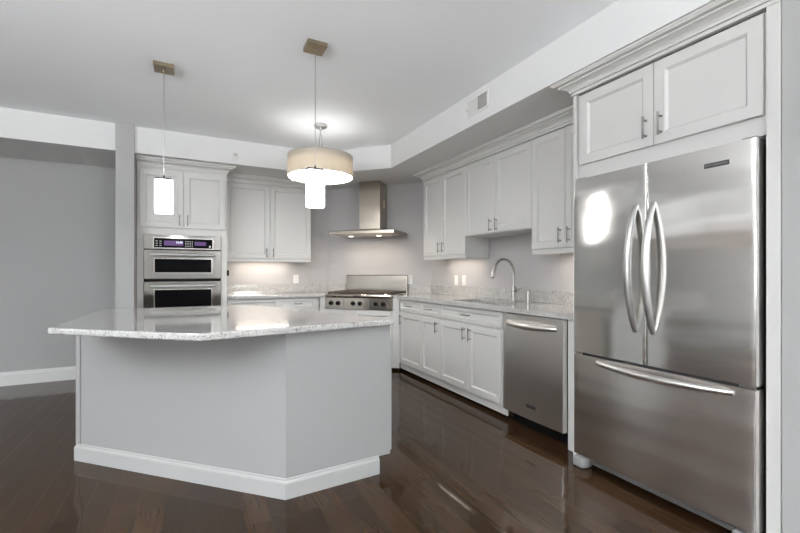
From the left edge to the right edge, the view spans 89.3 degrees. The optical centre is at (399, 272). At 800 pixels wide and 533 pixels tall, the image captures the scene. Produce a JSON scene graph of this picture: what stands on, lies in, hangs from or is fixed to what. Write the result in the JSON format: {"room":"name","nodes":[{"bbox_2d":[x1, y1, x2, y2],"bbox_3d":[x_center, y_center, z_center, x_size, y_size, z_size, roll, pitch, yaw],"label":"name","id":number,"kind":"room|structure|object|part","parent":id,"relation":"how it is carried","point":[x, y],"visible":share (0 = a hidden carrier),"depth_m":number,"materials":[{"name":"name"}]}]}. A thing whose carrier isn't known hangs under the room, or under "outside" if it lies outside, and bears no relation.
{"room":"kitchen","nodes":[
{"label":"kitchen","id":0,"kind":"room"},
{"bbox_2d":[115,122,136,308],"bbox_3d":[-2.967,-0.150,4.457,0.155,2.700,0.875,0,0,-27],"label":"wall pier","id":1,"kind":"object","parent":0,"point":[125,157],"visible":0.5,"depth_m":4.07,"materials":[{"name":"grey paint"}]},
{"bbox_2d":[0,157,327,371],"bbox_3d":[-3.393,-0.150,4.808,7.600,2.700,0.140,0,0,-27],"label":"wall","id":2,"kind":"structure","parent":0,"point":[57,220],"depth_m":4.51,"materials":[{"name":"grey paint"}]},
{"bbox_2d":[0,366,75,385],"bbox_3d":[-4.938,1.127,3.920,3.840,0.146,0.014,0,0,-27],"label":"baseboard","id":3,"kind":"structure","parent":2,"relation":"attached to","point":[61,373],"depth_m":4.42,"materials":[{"name":"white wood"}]},
{"bbox_2d":[227,182,310,262],"bbox_3d":[-1.751,-0.640,5.379,1.070,0.990,0.356,0,0,-27],"label":"upper cabinet","id":4,"kind":"object","parent":2,"relation":"attached to","point":[265,223],"visible":0.93,"depth_m":5.24,"materials":[{"name":"grey wood"}]},
{"bbox_3d":[-1.929,-0.658,5.138,0.531,0.938,0.019,0,0,-27],"label":"door","id":5,"kind":"part","parent":4,"relation":"part of","materials":[{"name":"grey wood"}]},
{"bbox_3d":[-1.761,-0.164,5.398,1.070,0.038,0.314,0,0,-27],"label":"light rail","id":6,"kind":"part","parent":4,"relation":"part of","materials":[{"name":"grey wood"}]},
{"bbox_3d":[-1.453,-0.658,5.385,0.533,0.938,0.019,0,0,-27],"label":"door","id":7,"kind":"part","parent":4,"relation":"part of","materials":[{"name":"grey wood"}]},
{"bbox_2d":[293,275,298,282],"bbox_3d":[-1.470,0.085,5.720,0.074,0.120,0.009,0,0,-27],"label":"wall outlet","id":8,"kind":"object","parent":2,"relation":"attached to","point":[295,277],"visible":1,"depth_m":5.72,"materials":[{"name":"white plastic"}]},
{"bbox_2d":[0,0,617,149],"bbox_3d":[-1.009,-1.550,0.209,7.600,0.100,10.500,0,0,-27],"label":"ceiling","id":9,"kind":"structure","parent":0,"point":[387,68],"depth_m":2.86,"materials":[{"name":"white paint"}]},
{"bbox_2d":[153,60,173,213],"bbox_3d":[-1.711,-0.966,2.935,0.128,1.068,0.128,0,0,-27],"label":"pendant light","id":10,"kind":"object","parent":9,"relation":"hanging from","point":[163,187],"visible":1,"depth_m":2.90,"materials":[{"name":"white glass"}]},
{"bbox_3d":[-1.711,-0.552,2.935,0.116,0.241,0.072,0,0,-27],"label":"lamp shade","id":11,"kind":"part","parent":10,"relation":"part of","materials":[{"name":"white glass"}]},
{"bbox_2d":[303,38,327,208],"bbox_3d":[-0.558,-0.966,2.667,0.128,1.068,0.128,0,0,-27],"label":"pendant light","id":12,"kind":"object","parent":9,"relation":"hanging from","point":[315,177],"visible":1,"depth_m":2.64,"materials":[{"name":"white glass"}]},
{"bbox_3d":[-0.558,-0.552,2.667,0.116,0.241,0.072,0,0,-27],"label":"lamp shade","id":13,"kind":"part","parent":12,"relation":"part of","materials":[{"name":"white glass"}]},
{"bbox_3d":[-0.558,-1.075,2.667,0.005,0.761,0.005,0,0,-27],"label":"cord","id":14,"kind":"part","parent":12,"relation":"part of","materials":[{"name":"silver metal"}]},
{"bbox_2d":[287,123,352,185],"bbox_3d":[-0.805,-1.224,4.105,0.654,0.552,0.654,0,0,-27],"label":"drum pendant","id":15,"kind":"object","parent":9,"relation":"hanging from","point":[337,165],"visible":0.85,"depth_m":3.87,"materials":[{"name":"beige fabric"}]},
{"bbox_3d":[-0.805,-1.073,4.105,0.650,0.205,0.650,0,0,-27],"label":"lamp shade","id":16,"kind":"part","parent":15,"relation":"part of","materials":[{"name":"beige fabric"}]},
{"bbox_2d":[288,170,351,183],"bbox_3d":[-0.805,-0.980,4.105,0.638,0.008,0.638,0,0,-27],"label":"diffuser","id":17,"kind":"object","parent":15,"relation":"attached to","point":[331,176],"depth_m":4.06,"materials":[{"name":"white"}]},
{"bbox_2d":[0,369,731,532],"bbox_3d":[-1.009,1.250,0.209,7.600,0.100,10.500,0,0,-27],"label":"floor","id":18,"kind":"structure","parent":0,"point":[455,463],"depth_m":2.25,"materials":[{"name":"brown wood"}]},
{"bbox_2d":[137,166,226,307],"bbox_3d":[-2.535,0.033,4.759,0.878,2.335,0.696,0,0,-27],"label":"tall cabinet","id":19,"kind":"object","parent":18,"relation":"on","point":[199,199],"visible":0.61,"depth_m":4.50,"materials":[{"name":"grey wood"}]},
{"bbox_3d":[-2.583,-0.803,4.394,0.413,0.619,0.019,0,0,-27],"label":"door","id":20,"kind":"part","parent":19,"relation":"part of","materials":[{"name":"grey wood"}]},
{"bbox_2d":[143,234,220,307],"bbox_3d":[-2.512,0.191,4.711,0.757,1.208,0.683,0,0,-27],"label":"double oven","id":21,"kind":"object","parent":19,"relation":"in","point":[179,271],"visible":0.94,"depth_m":4.45,"materials":[{"name":"grey metal"}]},
{"bbox_3d":[-2.396,0.416,4.486,0.757,0.647,0.034,0,0,-27],"label":"door","id":22,"kind":"part","parent":21,"relation":"part of","materials":[{"name":"silver metal"}]},
{"bbox_3d":[-2.396,-0.092,4.486,0.757,0.315,0.034,0,0,-27],"label":"door","id":23,"kind":"part","parent":21,"relation":"part of","materials":[{"name":"silver metal"}]},
{"bbox_3d":[-2.396,-0.335,4.486,0.757,0.156,0.032,0,0,-27],"label":"control panel","id":24,"kind":"part","parent":21,"relation":"part of","materials":[{"name":"silver metal"}]},
{"bbox_3d":[-2.385,0.417,4.468,0.574,0.489,0.006,0,0,-27],"label":"window trim","id":25,"kind":"part","parent":21,"relation":"part of","materials":[{"name":"black glass"}]},
{"bbox_3d":[-2.371,0.142,4.439,0.640,0.029,0.071,0,0,-27],"label":"handle","id":26,"kind":"part","parent":21,"relation":"part of","materials":[{"name":"silver metal"}]},
{"bbox_3d":[-2.385,-0.079,4.468,0.574,0.169,0.006,0,0,-27],"label":"window trim","id":27,"kind":"part","parent":21,"relation":"part of","materials":[{"name":"silver metal"}]},
{"bbox_3d":[-2.371,-0.198,4.439,0.640,0.029,0.071,0,0,-27],"label":"handle","id":28,"kind":"part","parent":21,"relation":"part of","materials":[{"name":"silver metal"}]},
{"bbox_3d":[-2.385,-0.326,4.471,0.589,0.122,0.006,0,0,-27],"label":"window trim","id":29,"kind":"part","parent":21,"relation":"part of","materials":[{"name":"silver metal"}]},
{"bbox_3d":[-2.385,-0.326,4.472,0.567,0.100,0.004,0,0,-27],"label":"display glass","id":30,"kind":"part","parent":21,"relation":"part of","materials":[{"name":"black glass"}]},
{"bbox_3d":[-2.211,-0.803,4.586,0.417,0.619,0.019,0,0,-27],"label":"door","id":31,"kind":"part","parent":19,"relation":"part of","materials":[{"name":"grey wood"}]},
{"bbox_2d":[136,155,305,188],"bbox_3d":[-2.021,-1.181,5.014,2.027,0.099,0.748,0,0,-27],"label":"crown molding","id":32,"kind":"structure","parent":19,"relation":"on","point":[143,161],"depth_m":4.61,"materials":[{"name":"grey wood"}]},
{"bbox_2d":[74,325,390,499],"bbox_3d":[-1.100,0.757,2.839,2.214,0.886,1.047,0,0,17],"label":"kitchen island","id":33,"kind":"object","parent":18,"relation":"on","point":[283,416],"visible":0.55,"depth_m":2.32,"materials":[{"name":"grey paint"}]},
{"bbox_2d":[48,305,393,340],"bbox_3d":[-1.146,0.295,2.706,1.739,0.035,1.739,0,0,-27],"label":"island countertop","id":34,"kind":"structure","parent":33,"relation":"on","point":[196,323],"depth_m":2.30,"materials":[{"name":"stone"}]},
{"bbox_3d":[-1.212,1.147,2.492,2.153,0.106,0.397,0,0,14],"label":"moulding","id":35,"kind":"part","parent":33,"relation":"part of","materials":[{"name":"grey wood"}]},
{"bbox_3d":[-0.075,0.740,2.510,0.014,0.680,0.074,0,0,-27],"label":"panel","id":36,"kind":"part","parent":33,"relation":"part of","materials":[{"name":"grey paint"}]},
{"bbox_2d":[227,298,278,306],"bbox_3d":[-1.897,0.757,5.152,0.598,0.885,0.586,0,0,-27],"label":"base cabinet","id":37,"kind":"object","parent":18,"relation":"on","point":[271,302],"visible":0.07,"depth_m":4.95,"materials":[{"name":"grey wood"}]},
{"bbox_2d":[227,284,345,299],"bbox_3d":[-1.446,0.234,5.378,1.612,0.158,0.636,0,0,-27],"label":"countertop","id":38,"kind":"structure","parent":37,"relation":"on","point":[259,291],"depth_m":5.47,"materials":[{"name":"stone"}]},
{"bbox_2d":[279,297,318,310],"bbox_3d":[-1.403,0.757,5.408,0.510,0.885,0.586,0,0,-27],"label":"base cabinet","id":39,"kind":"object","parent":18,"relation":"on","point":[305,303],"visible":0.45,"depth_m":5.20,"materials":[{"name":"grey wood"}]},
{"bbox_2d":[319,297,401,368],"bbox_3d":[-0.447,0.757,5.381,1.690,0.885,0.654,0,0,18],"label":"base cabinet","id":40,"kind":"object","parent":18,"relation":"on","point":[394,329],"visible":0.21,"depth_m":4.98,"materials":[{"name":"grey wood"}]},
{"bbox_3d":[-0.749,0.783,5.182,0.453,0.619,0.019,0,0,18],"label":"door","id":41,"kind":"part","parent":40,"relation":"part of","materials":[{"name":"grey"}]},
{"bbox_2d":[325,275,407,310],"bbox_3d":[-0.434,0.245,5.379,0.939,0.440,0.678,0,0,18],"label":"gas rangetop","id":42,"kind":"object","parent":40,"relation":"on","point":[363,292],"visible":0.99,"depth_m":5.23,"materials":[{"name":"silver metal"}]},
{"bbox_3d":[-0.531,0.388,5.116,0.914,0.145,0.034,0,0,18],"label":"control panel","id":43,"kind":"part","parent":42,"relation":"part of","materials":[{"name":"silver metal"}]},
{"bbox_3d":[-0.314,0.783,5.044,0.453,0.619,0.019,0,0,18],"label":"door","id":44,"kind":"part","parent":40,"relation":"part of","materials":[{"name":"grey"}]},
{"bbox_3d":[-0.526,1.134,5.131,1.090,0.066,0.012,0,0,18],"label":"toe rail","id":45,"kind":"part","parent":40,"relation":"part of","materials":[{"name":"grey wood"}]},
{"bbox_2d":[399,299,422,377],"bbox_3d":[0.355,0.757,4.870,0.626,0.885,0.533,0,0,-27],"label":"base cabinet","id":46,"kind":"object","parent":18,"relation":"on","point":[410,315],"visible":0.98,"depth_m":4.73,"materials":[{"name":"grey wood"}]},
{"bbox_3d":[0.123,0.391,4.737,0.019,0.132,0.508,0,0,-27],"label":"drawer","id":47,"kind":"part","parent":46,"relation":"part of","materials":[{"name":"grey wood"}]},
{"bbox_3d":[0.123,0.786,4.737,0.019,0.613,0.508,0,0,-27],"label":"door","id":48,"kind":"part","parent":46,"relation":"part of","materials":[{"name":"grey wood"}]},
{"bbox_3d":[0.133,1.134,4.755,0.012,0.066,0.533,0,0,-27],"label":"toe rail","id":49,"kind":"part","parent":46,"relation":"part of","materials":[{"name":"grey wood"}]},
{"bbox_2d":[421,302,440,385],"bbox_3d":[0.565,0.757,4.465,0.626,0.885,0.376,0,0,-27],"label":"base cabinet","id":50,"kind":"object","parent":18,"relation":"on","point":[430,320],"visible":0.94,"depth_m":4.33,"materials":[{"name":"grey wood"}]},
{"bbox_3d":[0.328,0.391,4.342,0.019,0.132,0.374,0,0,-27],"label":"drawer","id":51,"kind":"part","parent":50,"relation":"part of","materials":[{"name":"grey wood"}]},
{"bbox_3d":[0.343,1.134,4.350,0.012,0.066,0.376,0,0,-27],"label":"toe rail","id":52,"kind":"part","parent":50,"relation":"part of","materials":[{"name":"grey wood"}]},
{"bbox_2d":[440,304,512,416],"bbox_3d":[0.879,0.757,3.860,0.626,0.885,0.983,0,0,-27],"label":"base cabinet","id":53,"kind":"object","parent":18,"relation":"on","point":[471,339],"visible":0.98,"depth_m":3.68,"materials":[{"name":"grey wood"}]},
{"bbox_3d":[0.524,0.786,3.964,0.019,0.613,0.470,0,0,-27],"label":"door","id":54,"kind":"part","parent":53,"relation":"part of","materials":[{"name":"grey wood"}]},
{"bbox_3d":[0.629,0.391,3.762,0.019,0.132,0.925,0,0,-27],"label":"drawer","id":55,"kind":"part","parent":53,"relation":"part of","materials":[{"name":"grey wood"}]},
{"bbox_3d":[0.656,1.134,3.745,0.012,0.066,0.983,0,0,-27],"label":"toe rail","id":56,"kind":"part","parent":53,"relation":"part of","materials":[{"name":"grey wood"}]},
{"bbox_2d":[393,284,572,319],"bbox_3d":[0.730,0.234,4.150,0.680,0.158,3.053,0,0,-27],"label":"countertop","id":57,"kind":"structure","parent":53,"relation":"on","point":[463,296],"depth_m":3.95,"materials":[{"name":"stone"}]},
{"bbox_2d":[490,258,517,300],"bbox_3d":[1.000,0.066,3.861,0.309,0.417,0.103,0,0,-27],"label":"kitchen faucet","id":58,"kind":"object","parent":57,"relation":"on","point":[492,275],"visible":1,"depth_m":3.92,"materials":[{"name":"silver metal"}]},
{"bbox_3d":[0.998,-0.009,3.885,0.256,0.267,0.025,0,0,-27],"label":"spout","id":59,"kind":"part","parent":58,"relation":"part of","materials":[{"name":"silver metal"}]},
{"bbox_2d":[518,287,530,302],"bbox_3d":[1.149,0.201,3.729,0.114,0.147,0.044,0,0,-16],"label":"soap dispenser","id":60,"kind":"object","parent":57,"relation":"on","point":[527,292],"visible":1,"depth_m":3.73,"materials":[{"name":"silver metal"}]},
{"bbox_3d":[0.738,0.786,3.551,0.019,0.613,0.451,0,0,-27],"label":"door","id":61,"kind":"part","parent":53,"relation":"part of","materials":[{"name":"grey wood"}]},
{"bbox_2d":[504,312,567,443],"bbox_3d":[1.205,0.759,3.126,0.693,0.882,0.592,0,0,-27],"label":"dishwasher","id":62,"kind":"object","parent":18,"relation":"on","point":[535,347],"visible":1,"depth_m":2.94,"materials":[{"name":"grey metal"}]},
{"bbox_3d":[0.939,0.394,2.987,0.092,0.049,0.503,0,0,-27],"label":"handle","id":63,"kind":"part","parent":62,"relation":"part of","materials":[{"name":"silver metal"}]},
{"bbox_3d":[1.069,1.150,3.056,0.020,0.100,0.582,0,0,-27],"label":"toe plate","id":64,"kind":"part","parent":62,"relation":"part of","materials":[{"name":"black"}]},
{"bbox_2d":[568,320,572,451],"bbox_3d":[1.429,0.757,2.848,0.600,0.885,0.094,0,0,-27],"label":"filler panel","id":65,"kind":"object","parent":18,"relation":"on","point":[570,322],"visible":0.1,"depth_m":2.73,"materials":[{"name":"grey"}]},
{"bbox_2d":[573,95,578,454],"bbox_3d":[1.435,0.030,2.768,0.695,2.340,0.025,0,0,-27],"label":"panel","id":66,"kind":"object","parent":18,"relation":"on","point":[575,98],"visible":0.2,"depth_m":2.61,"materials":[{"name":"grey wood"}]},
{"bbox_2d":[579,12,765,177],"bbox_3d":[1.613,-0.868,2.304,0.656,0.535,0.962,0,0,-27],"label":"upper cabinet","id":67,"kind":"object","parent":66,"relation":"attached to","point":[710,92],"visible":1,"depth_m":2.06,"materials":[{"name":"grey wood"}]},
{"bbox_2d":[413,0,781,181],"bbox_3d":[1.017,-1.180,3.452,0.778,0.097,3.647,0,0,-27],"label":"crown molding","id":68,"kind":"structure","parent":67,"relation":"on","point":[716,16],"depth_m":2.27,"materials":[{"name":"grey wood"}]},
{"bbox_3d":[1.257,-0.905,2.377,0.019,0.438,0.462,0,0,-27],"label":"door","id":69,"kind":"part","parent":67,"relation":"part of","materials":[{"name":"grey wood"}]},
{"bbox_3d":[1.321,-0.785,2.193,0.038,0.118,0.016,0,0,-27],"label":"handle","id":70,"kind":"part","parent":67,"relation":"part of","materials":[{"name":"silver metal"}]},
{"bbox_3d":[1.358,-0.785,2.122,0.038,0.118,0.016,0,0,-27],"label":"handle","id":71,"kind":"part","parent":67,"relation":"part of","materials":[{"name":"silver metal"}]},
{"bbox_3d":[1.472,-0.905,1.962,0.019,0.438,0.464,0,0,-27],"label":"door","id":72,"kind":"part","parent":67,"relation":"part of","materials":[{"name":"grey wood"}]},
{"bbox_2d":[573,135,765,532],"bbox_3d":[1.574,0.304,2.276,0.790,1.792,0.924,0,0,-27],"label":"refrigerator","id":73,"kind":"object","parent":18,"relation":"on","point":[670,253],"visible":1,"depth_m":2.00,"materials":[{"name":"grey metal"}]},
{"bbox_3d":[1.228,-0.046,2.360,0.072,1.068,0.456,0,0,-27],"label":"door","id":74,"kind":"part","parent":73,"relation":"part of","materials":[{"name":"silver metal"}]},
{"bbox_3d":[1.241,-0.025,2.175,0.106,0.693,0.040,0,0,-27],"label":"handle","id":75,"kind":"part","parent":73,"relation":"part of","materials":[{"name":"silver metal"}]},
{"bbox_3d":[1.285,-0.025,2.091,0.106,0.693,0.040,0,0,-27],"label":"handle","id":76,"kind":"part","parent":73,"relation":"part of","materials":[{"name":"silver metal"}]},
{"bbox_3d":[1.296,0.536,2.086,0.093,0.039,0.687,0,0,-27],"label":"handle","id":77,"kind":"part","parent":73,"relation":"part of","materials":[{"name":"silver metal"}]},
{"bbox_3d":[1.335,0.812,2.152,0.072,0.619,0.924,0,0,-27],"label":"drawer","id":78,"kind":"part","parent":73,"relation":"part of","materials":[{"name":"silver metal"}]},
{"bbox_3d":[1.441,-0.046,1.948,0.072,1.068,0.466,0,0,-27],"label":"door","id":79,"kind":"part","parent":73,"relation":"part of","materials":[{"name":"silver metal"}]},
{"bbox_2d":[766,1,781,532],"bbox_3d":[1.893,0.030,1.878,0.700,2.340,0.047,0,0,-27],"label":"panel","id":80,"kind":"object","parent":18,"relation":"on","point":[773,12],"visible":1,"depth_m":1.71,"materials":[{"name":"grey wood"}]},
{"bbox_2d":[328,183,431,292],"bbox_3d":[-0.267,-0.150,5.730,1.200,2.700,1.100,0,0,-27],"label":"wall","id":81,"kind":"structure","parent":0,"point":[401,255],"depth_m":5.69,"materials":[{"name":"grey paint"}]},
{"bbox_2d":[329,181,406,238],"bbox_3d":[-0.423,-0.858,5.470,0.934,0.742,0.485,0,0,18],"label":"range hood","id":82,"kind":"object","parent":81,"relation":"attached to","point":[372,194],"visible":1,"depth_m":5.42,"materials":[{"name":"silver metal"}]},
{"bbox_2d":[408,275,411,283],"bbox_3d":[0.133,0.094,5.561,0.074,0.120,0.009,0,0,18],"label":"wall outlet","id":83,"kind":"object","parent":81,"relation":"attached to","point":[409,276],"visible":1,"depth_m":5.56,"materials":[{"name":"white plastic"}]},
{"bbox_2d":[0,0,765,188],"bbox_3d":[-1.000,-1.365,0.191,7.400,0.270,10.260,0,0,-27],"label":"soffit","id":84,"kind":"structure","parent":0,"point":[522,95],"depth_m":3.79,"materials":[{"name":"white paint"}]},
{"bbox_2d":[466,88,488,117],"bbox_3d":[0.626,-1.383,3.309,0.022,0.145,0.280,0,0,-27],"label":"air vent","id":85,"kind":"object","parent":84,"relation":"attached to","point":[478,103],"visible":1,"depth_m":3.30,"materials":[{"name":"white metal"}]},
{"bbox_2d":[432,233,572,304],"bbox_3d":[1.369,-0.150,3.769,0.100,2.700,3.888,0,0,-27],"label":"wall","id":86,"kind":"structure","parent":0,"point":[539,272],"depth_m":4.10,"materials":[{"name":"grey paint"}]},
{"bbox_2d":[454,275,457,284],"bbox_3d":[0.689,0.090,4.963,0.008,0.120,0.074,0,0,-27],"label":"wall outlet","id":87,"kind":"object","parent":86,"relation":"attached to","point":[455,276],"visible":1,"depth_m":4.96,"materials":[{"name":"white plastic"}]},
{"bbox_2d":[424,166,488,260],"bbox_3d":[0.613,-0.646,4.710,0.356,0.977,0.854,0,0,-27],"label":"upper cabinet","id":88,"kind":"object","parent":86,"relation":"attached to","point":[445,238],"visible":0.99,"depth_m":4.56,"materials":[{"name":"grey wood"}]},
{"bbox_3d":[0.393,-0.664,4.847,0.019,0.925,0.405,0,0,-27],"label":"door","id":89,"kind":"part","parent":88,"relation":"part of","materials":[{"name":"grey wood"}]},
{"bbox_3d":[0.590,-0.664,4.467,0.019,0.925,0.443,0,0,-27],"label":"door","id":90,"kind":"part","parent":88,"relation":"part of","materials":[{"name":"grey wood"}]},
{"bbox_3d":[0.632,-0.177,4.719,0.314,0.038,0.854,0,0,-27],"label":"light rail","id":91,"kind":"part","parent":88,"relation":"part of","materials":[{"name":"grey wood"}]},
{"bbox_2d":[462,275,465,284],"bbox_3d":[0.764,0.088,4.818,0.009,0.120,0.074,0,0,-27],"label":"wall outlet","id":92,"kind":"object","parent":86,"relation":"attached to","point":[463,276],"visible":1,"depth_m":4.82,"materials":[{"name":"white plastic"}]},
{"bbox_2d":[465,140,531,237],"bbox_3d":[1.026,-0.757,3.914,0.356,0.755,0.934,0,0,-27],"label":"upper cabinet","id":93,"kind":"object","parent":86,"relation":"attached to","point":[498,187],"visible":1,"depth_m":3.80,"materials":[{"name":"grey wood"}]},
{"bbox_3d":[0.798,-0.756,4.065,0.019,0.741,0.454,0,0,-27],"label":"door","id":94,"kind":"part","parent":93,"relation":"part of","materials":[{"name":"grey wood"}]},
{"bbox_3d":[1.014,-0.756,3.650,0.019,0.741,0.474,0,0,-27],"label":"door","id":95,"kind":"part","parent":93,"relation":"part of","materials":[{"name":"grey wood"}]},
{"bbox_2d":[532,124,572,254],"bbox_3d":[1.408,-0.645,3.177,0.356,0.980,0.723,0,0,-27],"label":"upper cabinet","id":96,"kind":"object","parent":86,"relation":"attached to","point":[552,153],"visible":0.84,"depth_m":3.25,"materials":[{"name":"grey wood"}]},
{"bbox_3d":[1.427,-0.174,3.187,0.314,0.038,0.723,0,0,-27],"label":"light rail","id":97,"kind":"part","parent":96,"relation":"part of","materials":[{"name":"grey wood"}]},
{"bbox_3d":[1.362,-0.663,2.978,0.019,0.928,0.341,0,0,-27],"label":"door","id":98,"kind":"part","parent":96,"relation":"part of","materials":[{"name":"grey wood"}]},
{"bbox_2d":[782,0,799,532],"bbox_3d":[3.167,-0.015,-0.459,0.800,2.430,5.270,0,0,-27],"label":"wall","id":99,"kind":"structure","parent":0,"point":[790,9],"depth_m":1.67,"materials":[{"name":"grey paint"}]}
]}

